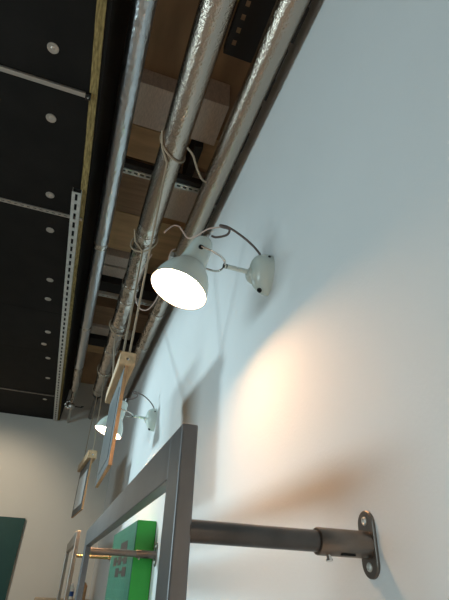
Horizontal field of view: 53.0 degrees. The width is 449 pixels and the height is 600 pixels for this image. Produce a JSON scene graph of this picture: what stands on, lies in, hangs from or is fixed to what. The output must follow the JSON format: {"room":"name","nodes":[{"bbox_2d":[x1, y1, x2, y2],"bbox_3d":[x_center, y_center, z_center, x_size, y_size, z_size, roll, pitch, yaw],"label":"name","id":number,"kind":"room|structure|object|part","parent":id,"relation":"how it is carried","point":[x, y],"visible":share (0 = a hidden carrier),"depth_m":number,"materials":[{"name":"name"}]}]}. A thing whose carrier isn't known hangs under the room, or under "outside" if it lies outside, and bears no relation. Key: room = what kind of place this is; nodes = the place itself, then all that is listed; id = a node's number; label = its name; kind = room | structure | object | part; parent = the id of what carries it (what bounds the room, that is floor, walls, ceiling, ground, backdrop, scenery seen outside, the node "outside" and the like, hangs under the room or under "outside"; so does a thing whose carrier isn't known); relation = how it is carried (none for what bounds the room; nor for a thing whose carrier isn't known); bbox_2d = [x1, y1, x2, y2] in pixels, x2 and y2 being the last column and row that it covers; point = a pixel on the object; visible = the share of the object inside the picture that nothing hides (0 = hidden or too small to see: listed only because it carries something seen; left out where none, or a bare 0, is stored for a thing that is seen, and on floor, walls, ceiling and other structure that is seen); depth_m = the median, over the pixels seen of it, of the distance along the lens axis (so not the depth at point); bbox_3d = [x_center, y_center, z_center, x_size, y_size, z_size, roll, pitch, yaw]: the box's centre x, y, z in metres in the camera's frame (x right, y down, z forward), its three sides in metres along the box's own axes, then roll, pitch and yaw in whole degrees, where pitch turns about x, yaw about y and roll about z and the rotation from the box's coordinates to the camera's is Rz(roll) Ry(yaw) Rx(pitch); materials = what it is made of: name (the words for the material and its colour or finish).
{"room":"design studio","nodes":[
{"label":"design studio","id":0,"kind":"room"},
{"bbox_2d":[0,383,110,599],"bbox_3d":[-4.040,2.401,5.311,5.100,3.650,0.120,12,-34,-15],"label":"wall","id":1,"kind":"structure","parent":0,"point":[40,458],"depth_m":5.90,"materials":[{"name":"paint"}]},
{"bbox_2d":[64,399,83,422],"bbox_3d":[-2.064,1.539,6.108,0.250,0.124,0.771,12,-34,-15],"label":"valve","id":2,"kind":"object","parent":1,"relation":"attached to","point":[68,404],"visible":1,"depth_m":5.81,"materials":[{"name":"silver metal"}]},
{"bbox_2d":[70,0,157,402],"bbox_3d":[-0.927,-0.322,3.317,0.119,0.135,6.386,12,-34,-15],"label":"pipe","id":3,"kind":"object","parent":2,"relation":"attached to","point":[142,12],"visible":1,"depth_m":2.47,"materials":[{"name":"grey metal"}]},
{"bbox_2d":[88,0,236,419],"bbox_3d":[-0.778,-0.081,3.686,0.158,0.167,7.119,12,-34,-15],"label":"pipe","id":4,"kind":"object","parent":1,"relation":"attached to","point":[212,18],"visible":0.92,"depth_m":2.37,"materials":[{"name":"silver metal"}]},
{"bbox_2d":[84,383,105,456],"bbox_3d":[-1.533,1.434,5.310,0.196,1.021,0.101,30,-42,-35],"label":"rope","id":5,"kind":"object","parent":4,"relation":"hanging from","point":[94,383],"visible":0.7,"depth_m":5.34,"materials":[{"name":"beige fabric"}]},
{"bbox_2d":[71,450,97,517],"bbox_3d":[-1.441,1.876,4.559,0.084,0.531,0.764,15,-35,-18],"label":"picture frame","id":6,"kind":"object","parent":5,"relation":"hanging from","point":[84,467],"visible":1,"depth_m":4.43,"materials":[{"name":"brown wood"}]},
{"bbox_2d":[73,469,87,510],"bbox_3d":[-1.453,1.918,4.532,0.002,0.308,0.552,15,-35,-18],"label":"print","id":7,"kind":"object","parent":6,"relation":"attached to","point":[79,495],"depth_m":4.50},
{"bbox_2d":[93,364,111,449],"bbox_3d":[-1.302,1.115,4.801,0.196,1.022,0.197,30,-42,-35],"label":"rope","id":8,"kind":"object","parent":4,"relation":"hanging from","point":[99,364],"visible":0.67,"depth_m":4.84,"materials":[{"name":"beige fabric"}]},
{"bbox_2d":[109,319,126,375],"bbox_3d":[-0.867,0.403,3.621,0.180,1.082,1.030,12,-34,-15],"label":"rope","id":9,"kind":"object","parent":4,"relation":"hanging from","point":[115,334],"visible":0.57,"depth_m":3.99,"materials":[{"name":"beige fabric"}]},
{"bbox_2d":[123,229,157,351],"bbox_3d":[-0.605,-0.094,2.841,0.209,1.080,0.242,-4,-33,10],"label":"rope","id":10,"kind":"object","parent":4,"relation":"hanging from","point":[134,238],"visible":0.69,"depth_m":2.94,"materials":[{"name":"beige fabric"}]},
{"bbox_2d":[135,248,175,310],"bbox_3d":[-0.472,-0.152,3.076,0.300,0.478,0.070,-20,-39,31],"label":"cable loop","id":11,"kind":"object","parent":4,"relation":"hanging from","point":[175,248],"visible":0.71,"depth_m":3.05,"materials":[{"name":"beige plastic"}]},
{"bbox_2d":[129,130,205,352],"bbox_3d":[-0.285,-0.324,2.458,0.296,1.077,0.716,8,-33,-9],"label":"rope","id":12,"kind":"object","parent":4,"relation":"hanging from","point":[163,148],"visible":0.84,"depth_m":2.44,"materials":[{"name":"beige fabric"}]},
{"bbox_2d":[123,0,311,399],"bbox_3d":[-0.507,-0.026,3.761,0.172,0.136,7.118,12,-34,-15],"label":"pipe","id":13,"kind":"object","parent":1,"relation":"attached to","point":[285,17],"depth_m":2.30,"materials":[{"name":"silver metal"}]},
{"bbox_3d":[0.064,-0.789,2.587,0.015,0.018,2.697,12,-34,-15],"label":"sealing strip","id":14,"kind":"part","parent":13,"relation":"part of","materials":[{"name":"silver metal"}]},
{"bbox_2d":[95,351,136,487],"bbox_3d":[-0.630,0.687,2.519,0.084,0.583,0.662,12,-34,-15],"label":"board","id":15,"kind":"object","parent":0,"point":[125,365],"visible":1,"depth_m":2.40,"materials":[{"name":"brown wood"}]},
{"bbox_2d":[98,387,119,474],"bbox_3d":[-0.642,0.734,2.490,0.002,0.370,0.450,12,-34,-15],"label":"print","id":16,"kind":"object","parent":15,"relation":"attached to","point":[108,434],"depth_m":2.44},
{"bbox_2d":[80,0,250,386],"bbox_3d":[-1.984,-1.414,2.792,6.100,0.140,9.340,12,-34,-15],"label":"ceiling","id":17,"kind":"structure","parent":0,"point":[173,20],"depth_m":2.58,"materials":[{"name":"brown wood"}]},
{"bbox_2d":[0,0,131,419],"bbox_3d":[-1.825,-0.541,3.419,1.585,0.610,7.318,12,-34,-15],"label":"ceiling panel","id":18,"kind":"object","parent":17,"relation":"attached to","point":[53,141],"depth_m":2.56,"materials":[{"name":"black metal"}]},
{"bbox_3d":[-2.705,1.047,5.376,1.290,0.010,0.022,12,-34,-15],"label":"joint strip","id":19,"kind":"part","parent":18,"relation":"part of","materials":[{"name":"grey metal"}]},
{"bbox_3d":[-1.622,-0.668,2.658,1.525,0.008,0.026,12,-34,-15],"label":"slotted strip","id":20,"kind":"part","parent":18,"relation":"part of","materials":[{"name":"grey metal"}]},
{"bbox_2d":[0,65,90,100],"bbox_3d":[-1.340,-1.113,1.934,1.500,0.029,0.032,12,-34,-15],"label":"rail","id":21,"kind":"object","parent":18,"relation":"attached to","point":[86,95],"visible":1,"depth_m":2.07,"materials":[{"name":"silver metal"}]},
{"bbox_2d":[46,227,53,232],"bbox_3d":[-1.145,-0.458,2.954,0.051,0.005,0.051,12,-34,-15],"label":"washer","id":22,"kind":"object","parent":18,"relation":"in","point":[48,229],"depth_m":2.95,"materials":[{"name":"silver metal"}]},
{"bbox_2d":[46,192,53,197],"bbox_3d":[-1.042,-0.625,2.688,0.051,0.005,0.051,12,-34,-15],"label":"washer","id":23,"kind":"object","parent":18,"relation":"in","point":[48,194],"depth_m":2.68,"materials":[{"name":"silver metal"}]},
{"bbox_2d":[46,114,55,122],"bbox_3d":[-0.865,-0.905,2.244,0.051,0.005,0.051,12,-34,-15],"label":"washer","id":24,"kind":"object","parent":18,"relation":"in","point":[50,118],"depth_m":2.24,"materials":[{"name":"silver metal"}]},
{"bbox_2d":[47,42,58,53],"bbox_3d":[-0.744,-1.091,1.950,0.051,0.005,0.051,12,-34,-15],"label":"washer","id":25,"kind":"object","parent":18,"relation":"in","point":[52,47],"depth_m":1.95,"materials":[{"name":"silver metal"}]},
{"bbox_2d":[53,187,81,420],"bbox_3d":[-1.615,0.519,4.465,0.052,0.034,4.600,12,-34,-15],"label":"channel","id":26,"kind":"object","parent":18,"relation":"attached to","point":[76,193],"visible":1,"depth_m":3.41,"materials":[{"name":"metal"}]},
{"bbox_2d":[87,345,121,356],"bbox_3d":[-1.461,0.552,5.528,0.490,0.139,0.250,12,-34,-15],"label":"joist","id":27,"kind":"object","parent":17,"relation":"attached to","point":[91,348],"visible":0.02,"depth_m":5.49,"materials":[{"name":"brown wood"}]},
{"bbox_2d":[90,323,131,339],"bbox_3d":[-1.308,0.317,5.157,0.490,0.139,0.180,12,-34,-15],"label":"joist","id":28,"kind":"object","parent":17,"relation":"attached to","point":[99,329],"visible":0.27,"depth_m":5.08,"materials":[{"name":"brown wood"}]},
{"bbox_2d":[102,263,125,278],"bbox_3d":[-0.988,-0.306,4.173,0.330,0.139,0.150,12,-34,-15],"label":"board","id":29,"kind":"object","parent":17,"relation":"attached to","point":[109,270],"visible":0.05,"depth_m":4.11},
{"bbox_2d":[88,331,140,352],"bbox_3d":[-1.328,0.454,5.332,0.680,0.179,0.190,12,-34,-15],"label":"steel beam","id":30,"kind":"structure","parent":17,"relation":"attached to","point":[94,339],"depth_m":5.27,"materials":[{"name":"black metal"}]},
{"bbox_2d":[104,248,129,267],"bbox_3d":[-0.931,-0.394,4.034,0.330,0.139,0.140,12,-34,-15],"label":"board","id":31,"kind":"object","parent":17,"relation":"attached to","point":[115,257],"visible":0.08,"depth_m":3.97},
{"bbox_2d":[92,296,149,331],"bbox_3d":[-1.143,0.146,4.882,0.590,0.139,0.400,12,-34,-15],"label":"board","id":32,"kind":"object","parent":17,"relation":"attached to","point":[105,307],"visible":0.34,"depth_m":4.77,"materials":[{"name":"brown wood"}]},
{"bbox_2d":[99,273,156,301],"bbox_3d":[-0.915,-0.164,4.333,0.690,0.199,0.160,12,-34,-15],"label":"steel beam","id":33,"kind":"structure","parent":17,"relation":"attached to","point":[111,284],"depth_m":4.27,"materials":[{"name":"black metal"}]},
{"bbox_2d":[115,156,153,215],"bbox_3d":[-0.664,-0.837,3.333,0.290,0.139,0.440,12,-34,-15],"label":"board","id":34,"kind":"object","parent":17,"relation":"attached to","point":[132,189],"visible":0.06,"depth_m":3.29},
{"bbox_2d":[126,123,160,162],"bbox_3d":[-0.475,-1.056,3.011,0.390,0.109,0.260,12,-34,-15],"label":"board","id":35,"kind":"object","parent":17,"relation":"attached to","point":[144,142],"visible":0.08,"depth_m":2.96,"materials":[{"name":"brown wood"}]},
{"bbox_2d":[108,210,185,260],"bbox_3d":[-0.568,-0.540,3.812,0.840,0.109,0.480,12,-34,-15],"label":"joist","id":36,"kind":"object","parent":17,"relation":"attached to","point":[124,224],"visible":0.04,"depth_m":3.72,"materials":[{"name":"brown wood"}]},
{"bbox_2d":[133,69,176,131],"bbox_3d":[-0.437,-1.210,2.742,0.260,0.139,0.290,12,-34,-15],"label":"board","id":37,"kind":"object","parent":17,"relation":"attached to","point":[156,91],"visible":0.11,"depth_m":2.67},
{"bbox_2d":[164,166,205,222],"bbox_3d":[-0.313,-0.780,3.342,0.240,0.199,0.360,12,-34,-15],"label":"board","id":38,"kind":"object","parent":17,"relation":"attached to","point":[181,201],"visible":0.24,"depth_m":3.28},
{"bbox_2d":[182,139,202,176],"bbox_3d":[-0.213,-0.961,3.002,0.050,0.260,0.370,12,-34,-15],"label":"batten","id":39,"kind":"object","parent":17,"relation":"attached to","point":[196,147],"visible":0.5,"depth_m":2.91,"materials":[{"name":"black wood"}]},
{"bbox_2d":[190,78,229,145],"bbox_3d":[-0.129,-1.154,2.734,0.240,0.219,0.290,12,-34,-15],"label":"board","id":40,"kind":"object","parent":17,"relation":"attached to","point":[215,105],"visible":0.56,"depth_m":2.65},
{"bbox_2d":[197,130,222,169],"bbox_3d":[0.042,-0.988,3.080,0.450,0.109,0.260,12,-34,-15],"label":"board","id":41,"kind":"object","parent":17,"relation":"attached to","point":[207,153],"visible":0.02,"depth_m":3.01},
{"bbox_2d":[223,0,275,62],"bbox_3d":[0.275,-1.593,1.993,0.240,0.262,1.000,12,-34,-15],"label":"cable tray","id":42,"kind":"object","parent":17,"relation":"hanging from","point":[250,18],"visible":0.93,"depth_m":2.19,"materials":[{"name":"black metal"}]},
{"bbox_2d":[89,0,448,599],"bbox_3d":[-0.068,0.740,2.221,0.120,3.370,9.340,12,-34,-15],"label":"wall","id":43,"kind":"structure","parent":0,"point":[321,399],"depth_m":1.29,"materials":[{"name":"paint"}]},
{"bbox_2d":[56,530,110,599],"bbox_3d":[-1.280,2.849,3.948,0.403,1.322,1.580,12,-34,-15],"label":"frame","id":44,"kind":"object","parent":43,"relation":"attached to","point":[73,544],"visible":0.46,"depth_m":3.62,"materials":[{"name":"brown metal"}]},
{"bbox_3d":[-1.698,3.183,4.493,0.032,1.322,0.098,12,-34,-15],"label":"post","id":45,"kind":"part","parent":44,"relation":"part of","materials":[{"name":"brown metal"}]},
{"bbox_3d":[-1.432,2.293,4.236,0.031,0.088,1.383,12,-34,-15],"label":"rail","id":46,"kind":"part","parent":44,"relation":"part of","materials":[{"name":"brown metal"}]},
{"bbox_3d":[-1.212,2.437,3.309,0.032,1.322,0.098,12,-34,-15],"label":"post","id":47,"kind":"part","parent":44,"relation":"part of","materials":[{"name":"brown metal"}]},
{"bbox_2d":[95,391,156,438],"bbox_3d":[-0.777,0.912,3.581,0.449,0.385,0.218,12,-34,-15],"label":"wall lamp","id":48,"kind":"object","parent":43,"relation":"attached to","point":[150,418],"visible":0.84,"depth_m":3.54,"materials":[{"name":"white metal"}]},
{"bbox_3d":[-0.887,0.924,3.528,0.219,0.298,0.218,12,-34,-15],"label":"lamp shade","id":49,"kind":"part","parent":48,"relation":"part of","materials":[{"name":"white metal"}]},
{"bbox_3d":[-0.671,0.814,3.660,0.228,0.128,0.030,12,-34,-15],"label":"cord","id":50,"kind":"part","parent":48,"relation":"part of","materials":[{"name":"brown plastic"}]},
{"bbox_2d":[98,291,153,305],"bbox_3d":[-0.888,-0.009,4.121,0.725,0.030,0.042,12,-34,-15],"label":"rail","id":51,"kind":"object","parent":43,"relation":"attached to","point":[100,293],"visible":0.27,"depth_m":4.08,"materials":[{"name":"metal"}]},
{"bbox_2d":[105,520,155,599],"bbox_3d":[-0.666,2.069,2.865,0.119,1.097,1.060,12,-34,-15],"label":"box","id":52,"kind":"object","parent":43,"relation":"attached to","point":[128,577],"visible":0.94,"depth_m":2.71,"materials":[{"name":"green"}]},
{"bbox_2d":[124,158,202,188],"bbox_3d":[-0.366,-0.803,2.882,0.745,0.046,0.037,12,-34,-15],"label":"cable tray","id":53,"kind":"object","parent":43,"relation":"attached to","point":[129,163],"visible":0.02,"depth_m":2.84,"materials":[{"name":"black metal"}]},
{"bbox_2d":[123,167,198,193],"bbox_3d":[-0.389,-0.774,2.906,0.725,0.030,0.042,12,-34,-15],"label":"rail","id":54,"kind":"object","parent":53,"relation":"attached to","point":[125,170],"visible":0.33,"depth_m":2.89,"materials":[{"name":"metal"}]},
{"bbox_2d":[151,224,274,308],"bbox_3d":[-0.061,-0.157,1.815,0.449,0.465,0.304,12,-34,-15],"label":"wall lamp","id":55,"kind":"object","parent":43,"relation":"attached to","point":[181,281],"depth_m":1.72,"materials":[{"name":"white metal"}]},
{"bbox_3d":[-0.159,-0.132,1.706,0.219,0.298,0.218,12,-34,-15],"label":"lamp shade","id":56,"kind":"part","parent":55,"relation":"part of","materials":[{"name":"white metal"}]},
{"bbox_3d":[-0.152,-0.093,1.684,0.093,0.141,0.092,12,-34,-15],"label":"bulb","id":57,"kind":"part","parent":55,"relation":"part of","materials":[{"name":"white glass"}]},
{"bbox_3d":[-0.126,-0.302,1.940,0.252,0.090,0.090,-5,-34,12],"label":"supply cord","id":58,"kind":"part","parent":55,"relation":"part of","materials":[{"name":"white plastic"}]},
{"bbox_3d":[0.057,-0.242,1.839,0.228,0.128,0.030,12,-34,-15],"label":"cord","id":59,"kind":"part","parent":55,"relation":"part of","materials":[{"name":"brown plastic"}]},
{"bbox_3d":[0.053,-0.121,1.772,0.111,0.020,0.018,12,-34,-15],"label":"arm","id":60,"kind":"part","parent":55,"relation":"part of","materials":[{"name":"white metal"}]},
{"bbox_2d":[74,423,379,599],"bbox_3d":[-0.273,1.344,1.468,0.403,1.222,2.211,12,-34,-15],"label":"frame","id":61,"kind":"object","parent":43,"relation":"attached to","point":[171,471],"visible":1,"depth_m":0.84,"materials":[{"name":"grey metal"}]},
{"bbox_3d":[-0.795,1.838,2.264,0.032,1.222,0.098,12,-34,-15],"label":"post","id":62,"kind":"part","parent":61,"relation":"part of","materials":[{"name":"grey metal"}]},
{"bbox_3d":[-0.429,0.832,1.732,0.031,0.088,2.006,12,-34,-15],"label":"rail","id":63,"kind":"part","parent":61,"relation":"part of","materials":[{"name":"grey metal"}]},
{"bbox_3d":[-0.396,1.467,2.592,0.006,0.120,0.052,12,-34,-15],"label":"wall plate","id":64,"kind":"part","parent":61,"relation":"part of","materials":[{"name":"metal"}]},
{"bbox_3d":[-0.104,0.777,0.582,0.032,1.222,0.098,12,-34,-15],"label":"post","id":65,"kind":"part","parent":61,"relation":"part of","materials":[{"name":"grey metal"}]},
{"bbox_3d":[0.284,0.482,0.889,0.006,0.120,0.052,12,-34,-15],"label":"wall plate","id":66,"kind":"part","parent":61,"relation":"part of","materials":[{"name":"metal"}]},
{"bbox_3d":[-2.539,1.664,0.623,5.220,0.100,9.340,12,-34,-15],"label":"floor","id":67,"kind":"structure","parent":0,"visible":0},
{"bbox_2d":[0,516,24,599],"bbox_3d":[-3.191,3.333,4.969,1.415,1.778,0.044,12,-34,-15],"label":"board","id":68,"kind":"object","parent":67,"relation":"on","point":[11,528],"visible":1,"depth_m":5.42,"materials":[{"name":"teal paint"}]},
{"bbox_2d":[34,597,88,599],"bbox_3d":[-1.819,3.736,4.751,0.600,0.968,0.650,12,-34,-15],"label":"countertop","id":69,"kind":"structure","parent":67,"relation":"on","point":[35,598],"depth_m":4.83,"materials":[{"name":"grey"}]},
{"bbox_2d":[68,583,73,599],"bbox_3d":[-1.665,3.166,4.892,0.059,0.152,0.059,12,-34,-15],"label":"bottle","id":70,"kind":"object","parent":69,"relation":"on","point":[71,593],"visible":0.79,"depth_m":4.87,"materials":[{"name":"white plastic"}]},
{"bbox_2d":[82,582,86,599],"bbox_3d":[-1.545,3.187,4.928,0.067,0.165,0.068,12,-34,-15],"label":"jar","id":71,"kind":"object","parent":69,"relation":"on","point":[85,585],"visible":0.48,"depth_m":4.91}
]}

